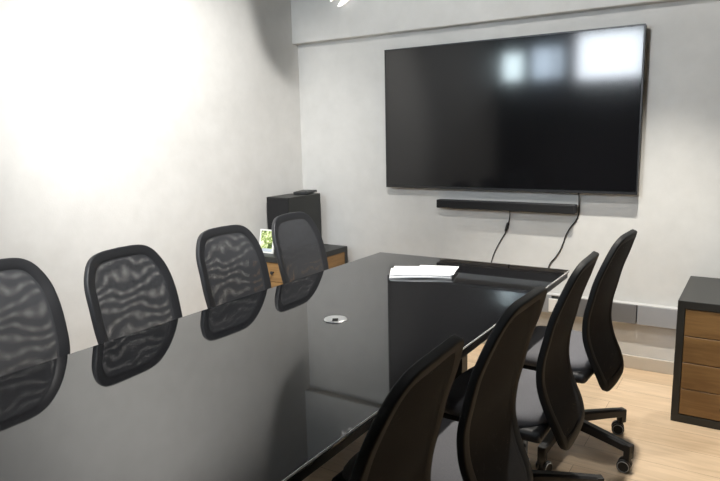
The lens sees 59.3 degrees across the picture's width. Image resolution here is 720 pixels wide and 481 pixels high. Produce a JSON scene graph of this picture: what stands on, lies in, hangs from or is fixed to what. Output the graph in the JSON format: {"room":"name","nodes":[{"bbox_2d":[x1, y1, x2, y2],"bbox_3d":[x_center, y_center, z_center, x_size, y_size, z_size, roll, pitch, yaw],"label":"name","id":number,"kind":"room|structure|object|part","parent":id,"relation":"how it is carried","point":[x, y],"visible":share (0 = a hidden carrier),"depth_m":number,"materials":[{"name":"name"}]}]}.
{"room":"conference room","nodes":[
{"label":"conference room","id":0,"kind":"room"},
{"bbox_2d":[0,0,302,374],"bbox_3d":[-1.712,-0.550,3.088,0.150,3.000,4.750,5,11,32],"label":"wall","id":1,"kind":"structure","parent":0,"point":[158,125],"depth_m":3.63,"materials":[{"name":"grey paint"}]},
{"bbox_2d":[298,0,719,361],"bbox_3d":[1.270,-0.750,3.900,4.000,3.000,0.150,5,11,32],"label":"wall","id":2,"kind":"structure","parent":0,"point":[674,213],"depth_m":3.90,"materials":[{"name":"grey paint"}]},
{"bbox_2d":[330,0,348,6],"bbox_3d":[-0.100,-1.743,4.393,0.260,0.218,0.053,5,11,32],"label":"spotlight","id":3,"kind":"object","parent":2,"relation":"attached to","point":[342,2],"visible":1,"depth_m":4.41,"materials":[{"name":"white ceramic"}]},
{"bbox_2d":[291,0,679,44],"bbox_3d":[1.190,-1.773,3.634,4.000,0.890,0.071,5,11,32],"label":"ceiling beam","id":4,"kind":"structure","parent":2,"relation":"attached to","point":[313,21],"depth_m":4.20,"materials":[{"name":"grey paint"}]},
{"bbox_2d":[436,199,576,213],"bbox_3d":[0.925,-0.223,4.081,0.920,0.056,0.075,5,11,32],"label":"soundbar","id":5,"kind":"object","parent":2,"relation":"attached to","point":[440,203],"visible":1,"depth_m":4.03,"materials":[{"name":"black plastic"}]},
{"bbox_2d":[491,211,509,262],"bbox_3d":[0.918,0.048,4.160,0.144,0.518,0.032,5,11,32],"label":"power cable","id":6,"kind":"object","parent":5,"relation":"hanging from","point":[507,223],"visible":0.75,"depth_m":4.13,"materials":[{"name":"black rubber"}]},
{"bbox_2d":[384,23,646,194],"bbox_3d":[0.894,-0.788,4.001,1.653,0.939,0.070,5,11,32],"label":"television","id":7,"kind":"object","parent":2,"relation":"attached to","point":[558,111],"visible":1,"depth_m":3.90,"materials":[{"name":"black plastic"}]},
{"bbox_2d":[548,193,579,267],"bbox_3d":[1.256,0.021,3.937,0.199,0.645,0.030,5,11,32],"label":"power cable","id":8,"kind":"object","parent":7,"relation":"hanging from","point":[578,193],"visible":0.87,"depth_m":3.90,"materials":[{"name":"black rubber"}]},
{"bbox_2d":[482,340,673,374],"bbox_3d":[1.257,0.702,4.075,4.000,0.080,0.012,5,11,32],"label":"baseboard","id":9,"kind":"structure","parent":2,"relation":"attached to","point":[630,361],"depth_m":3.78,"materials":[{"name":"beige paint"}]},
{"bbox_2d":[541,292,677,328],"bbox_3d":[1.621,0.431,3.769,2.900,0.121,0.050,5,11,32],"label":"cable trunking","id":10,"kind":"object","parent":2,"relation":"attached to","point":[653,315],"visible":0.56,"depth_m":3.73,"materials":[{"name":"grey plastic"}]},
{"bbox_2d":[548,298,557,311],"bbox_3d":[1.219,0.409,3.984,0.060,0.085,0.012,5,11,32],"label":"wall socket","id":11,"kind":"object","parent":10,"relation":"attached to","point":[552,302],"visible":0.55,"depth_m":3.98,"materials":[{"name":"white plastic"}]},
{"bbox_2d":[302,344,719,480],"bbox_3d":[0.073,1.151,2.249,4.300,0.150,4.750,5,11,32],"label":"floor","id":12,"kind":"structure","parent":0,"point":[665,449],"depth_m":2.91,"materials":[{"name":"brown wood"}]},
{"bbox_2d":[0,258,69,376],"bbox_3d":[-1.067,0.603,2.058,0.648,1.040,0.622,4,11,30],"label":"office chair","id":13,"kind":"object","parent":12,"relation":"on","point":[46,291],"visible":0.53,"depth_m":2.19,"materials":[{"name":"black fabric"}]},
{"bbox_2d":[84,244,182,344],"bbox_3d":[-0.762,0.543,2.459,0.628,1.012,0.614,4,11,28],"label":"office chair","id":14,"kind":"object","parent":12,"relation":"on","point":[120,257],"visible":0.3,"depth_m":2.49,"materials":[{"name":"black fabric"}]},
{"bbox_2d":[196,225,270,307],"bbox_3d":[-0.481,0.453,2.961,0.648,1.012,0.622,5,11,34],"label":"office chair","id":15,"kind":"object","parent":12,"relation":"on","point":[205,249],"visible":0.23,"depth_m":3.02,"materials":[{"name":"black fabric"}]},
{"bbox_2d":[0,252,569,480],"bbox_3d":[-0.138,0.680,2.389,1.105,0.740,2.741,5,11,32],"label":"conference table","id":16,"kind":"object","parent":12,"relation":"on","point":[258,386],"visible":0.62,"depth_m":1.84,"materials":[{"name":"black glass"}]},
{"bbox_2d":[324,315,346,322],"bbox_3d":[-0.093,0.297,2.405,0.089,0.007,0.089,5,11,32],"label":"cable grommet","id":17,"kind":"object","parent":16,"relation":"on","point":[335,318],"visible":1,"depth_m":2.39,"materials":[{"name":"silver metal"}]},
{"bbox_2d":[389,268,451,278],"bbox_3d":[0.300,0.161,3.156,0.300,0.010,0.220,0,10,5],"label":"paper stack","id":18,"kind":"object","parent":16,"relation":"on","point":[390,276],"visible":0.3,"depth_m":3.06,"materials":[{"name":"white paper"}]},
{"bbox_2d":[390,266,451,275],"bbox_3d":[0.310,0.151,3.160,0.297,0.006,0.210,0,10,9],"label":"paper stack","id":19,"kind":"object","parent":18,"relation":"on","point":[397,270],"visible":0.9,"depth_m":3.14,"materials":[{"name":"white paper"}]},
{"bbox_2d":[413,265,458,274],"bbox_3d":[0.381,0.147,3.159,0.200,0.004,0.200,2,10,17],"label":"paper stack","id":20,"kind":"object","parent":19,"relation":"on","point":[422,269],"visible":1,"depth_m":3.15,"materials":[{"name":"white paper"}]},
{"bbox_3d":[-0.145,0.319,2.328,1.105,0.007,2.741,5,11,32],"label":"edge trim","id":21,"kind":"part","parent":16,"relation":"part of","materials":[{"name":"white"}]},
{"bbox_3d":[-0.145,0.341,2.332,1.091,0.029,2.728,5,11,32],"label":"frame","id":22,"kind":"part","parent":16,"relation":"part of","materials":[{"name":"black"}]},
{"bbox_2d":[249,244,347,290],"bbox_3d":[-0.439,0.375,4.619,0.440,0.615,0.623,5,11,32],"label":"base cabinet","id":23,"kind":"object","parent":12,"relation":"on","point":[337,255],"visible":0.24,"depth_m":4.51,"materials":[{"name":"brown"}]},
{"bbox_2d":[259,229,273,253],"bbox_3d":[-0.660,0.005,4.487,0.130,0.167,0.045,5,11,32],"label":"picture frame","id":24,"kind":"object","parent":23,"relation":"on","point":[266,243],"visible":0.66,"depth_m":4.49,"materials":[{"name":"white paper"}]},
{"bbox_2d":[261,230,271,251],"bbox_3d":[-0.659,0.005,4.487,0.112,0.148,0.036,5,11,32],"label":"print","id":25,"kind":"object","parent":24,"relation":"attached to","point":[266,235],"depth_m":4.48,"materials":[{"name":"green paper"}]},
{"bbox_3d":[-0.587,0.350,4.379,0.369,0.129,0.022,5,11,32],"label":"drawer","id":26,"kind":"part","parent":23,"relation":"part of","materials":[{"name":"brown wood"}]},
{"bbox_3d":[-0.590,0.218,4.357,0.369,0.129,0.022,5,11,32],"label":"drawer","id":27,"kind":"part","parent":23,"relation":"part of","materials":[{"name":"brown wood"}]},
{"bbox_2d":[267,193,321,250],"bbox_3d":[-0.483,-0.143,4.684,0.205,0.388,0.385,5,11,32],"label":"subwoofer","id":28,"kind":"object","parent":23,"relation":"on","point":[310,204],"visible":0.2,"depth_m":4.56,"materials":[{"name":"black plastic"}]},
{"bbox_2d":[267,198,289,243],"bbox_3d":[-0.585,-0.121,4.525,0.195,0.365,0.005,5,11,32],"label":"grille","id":29,"kind":"object","parent":28,"relation":"attached to","point":[276,207],"depth_m":4.51,"materials":[{"name":"fabric"}]},
{"bbox_2d":[293,190,316,193],"bbox_3d":[-0.412,-0.366,4.763,0.115,0.020,0.190,2,10,18],"label":"media box","id":30,"kind":"object","parent":28,"relation":"on","point":[300,191],"visible":1,"depth_m":4.69,"materials":[{"name":"black plastic"}]},
{"bbox_3d":[-0.257,0.387,4.518,0.014,0.535,0.532,5,11,32],"label":"panel","id":31,"kind":"part","parent":23,"relation":"part of","materials":[{"name":"brown wood"}]},
{"bbox_2d":[272,212,328,283],"bbox_3d":[-0.203,0.366,3.442,0.648,1.012,0.622,4,11,30],"label":"office chair","id":32,"kind":"object","parent":12,"relation":"on","point":[294,220],"visible":0.29,"depth_m":3.49,"materials":[{"name":"black fabric"}]},
{"bbox_2d":[349,335,463,480],"bbox_3d":[-0.013,0.695,1.463,0.624,1.012,0.624,4,11,30],"label":"office chair","id":33,"kind":"object","parent":12,"relation":"on","point":[398,424],"visible":1,"depth_m":1.25,"materials":[{"name":"black"}]},
{"bbox_2d":[332,285,546,480],"bbox_3d":[0.284,0.619,1.876,0.624,1.012,0.632,5,11,33],"label":"office chair","id":34,"kind":"object","parent":12,"relation":"on","point":[470,448],"visible":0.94,"depth_m":1.75,"materials":[{"name":"black"}]},
{"bbox_3d":[0.209,0.675,1.935,0.444,0.086,0.479,5,11,33],"label":"seat","id":35,"kind":"part","parent":34,"relation":"part of","materials":[{"name":"fabric"}]},
{"bbox_3d":[0.414,0.464,1.760,0.138,0.674,0.424,5,11,33],"label":"frame","id":36,"kind":"part","parent":34,"relation":"part of","materials":[{"name":"black plastic"}]},
{"bbox_2d":[443,251,603,480],"bbox_3d":[0.582,0.530,2.371,0.616,1.012,0.627,4,11,30],"label":"office chair","id":37,"kind":"object","parent":12,"relation":"on","point":[549,396],"visible":0.71,"depth_m":2.21,"materials":[{"name":"black"}]},
{"bbox_3d":[0.535,0.589,2.403,0.444,0.086,0.479,4,11,30],"label":"seat","id":38,"kind":"part","parent":37,"relation":"part of","materials":[{"name":"fabric"}]},
{"bbox_3d":[0.660,0.898,2.586,0.044,0.093,0.296,2,10,18],"label":"leg","id":39,"kind":"part","parent":37,"relation":"part of","materials":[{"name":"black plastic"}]},
{"bbox_3d":[0.746,0.377,2.237,0.138,0.674,0.424,4,11,30],"label":"frame","id":40,"kind":"part","parent":37,"relation":"part of","materials":[{"name":"black plastic"}]},
{"bbox_3d":[0.782,0.924,2.421,0.296,0.093,0.044,-1,10,0],"label":"leg","id":41,"kind":"part","parent":37,"relation":"part of","materials":[{"name":"black plastic"}]},
{"bbox_2d":[515,229,636,472],"bbox_3d":[0.923,0.446,2.824,0.634,1.012,0.604,6,12,35],"label":"office chair","id":42,"kind":"object","parent":12,"relation":"on","point":[596,350],"visible":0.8,"depth_m":2.69,"materials":[{"name":"black"}]},
{"bbox_3d":[0.848,0.864,2.768,0.044,0.093,0.296,6,12,35],"label":"leg","id":43,"kind":"part","parent":42,"relation":"part of","materials":[{"name":"black plastic"}]},
{"bbox_3d":[0.882,0.499,2.896,0.444,0.086,0.479,6,12,35],"label":"seat","id":44,"kind":"part","parent":42,"relation":"part of","materials":[{"name":"fabric"}]},
{"bbox_3d":[1.117,0.826,2.963,0.296,0.093,0.044,-4,10,-18],"label":"leg","id":45,"kind":"part","parent":42,"relation":"part of","materials":[{"name":"black plastic"}]},
{"bbox_3d":[1.054,0.860,2.769,0.044,0.093,0.296,-8,12,-35],"label":"leg","id":46,"kind":"part","parent":42,"relation":"part of","materials":[{"name":"black plastic"}]},
{"bbox_3d":[1.082,0.290,2.714,0.138,0.674,0.424,6,12,35],"label":"frame","id":47,"kind":"part","parent":42,"relation":"part of","materials":[{"name":"black plastic"}]},
{"bbox_2d":[670,276,719,429],"bbox_3d":[1.875,0.563,3.213,0.440,0.615,0.623,5,11,32],"label":"base cabinet","id":48,"kind":"object","parent":12,"relation":"on","point":[696,372],"visible":1,"depth_m":3.04,"materials":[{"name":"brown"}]},
{"bbox_3d":[1.732,0.800,3.018,0.369,0.129,0.022,5,11,32],"label":"drawer","id":49,"kind":"part","parent":48,"relation":"part of","materials":[{"name":"brown wood"}]},
{"bbox_3d":[1.730,0.669,2.995,0.369,0.129,0.022,5,11,32],"label":"drawer","id":50,"kind":"part","parent":48,"relation":"part of","materials":[{"name":"brown wood"}]},
{"bbox_3d":[1.727,0.538,2.973,0.369,0.129,0.022,5,11,32],"label":"drawer","id":51,"kind":"part","parent":48,"relation":"part of","materials":[{"name":"brown wood"}]},
{"bbox_3d":[1.724,0.406,2.951,0.369,0.129,0.022,5,11,32],"label":"drawer","id":52,"kind":"part","parent":48,"relation":"part of","materials":[{"name":"brown wood"}]}
]}

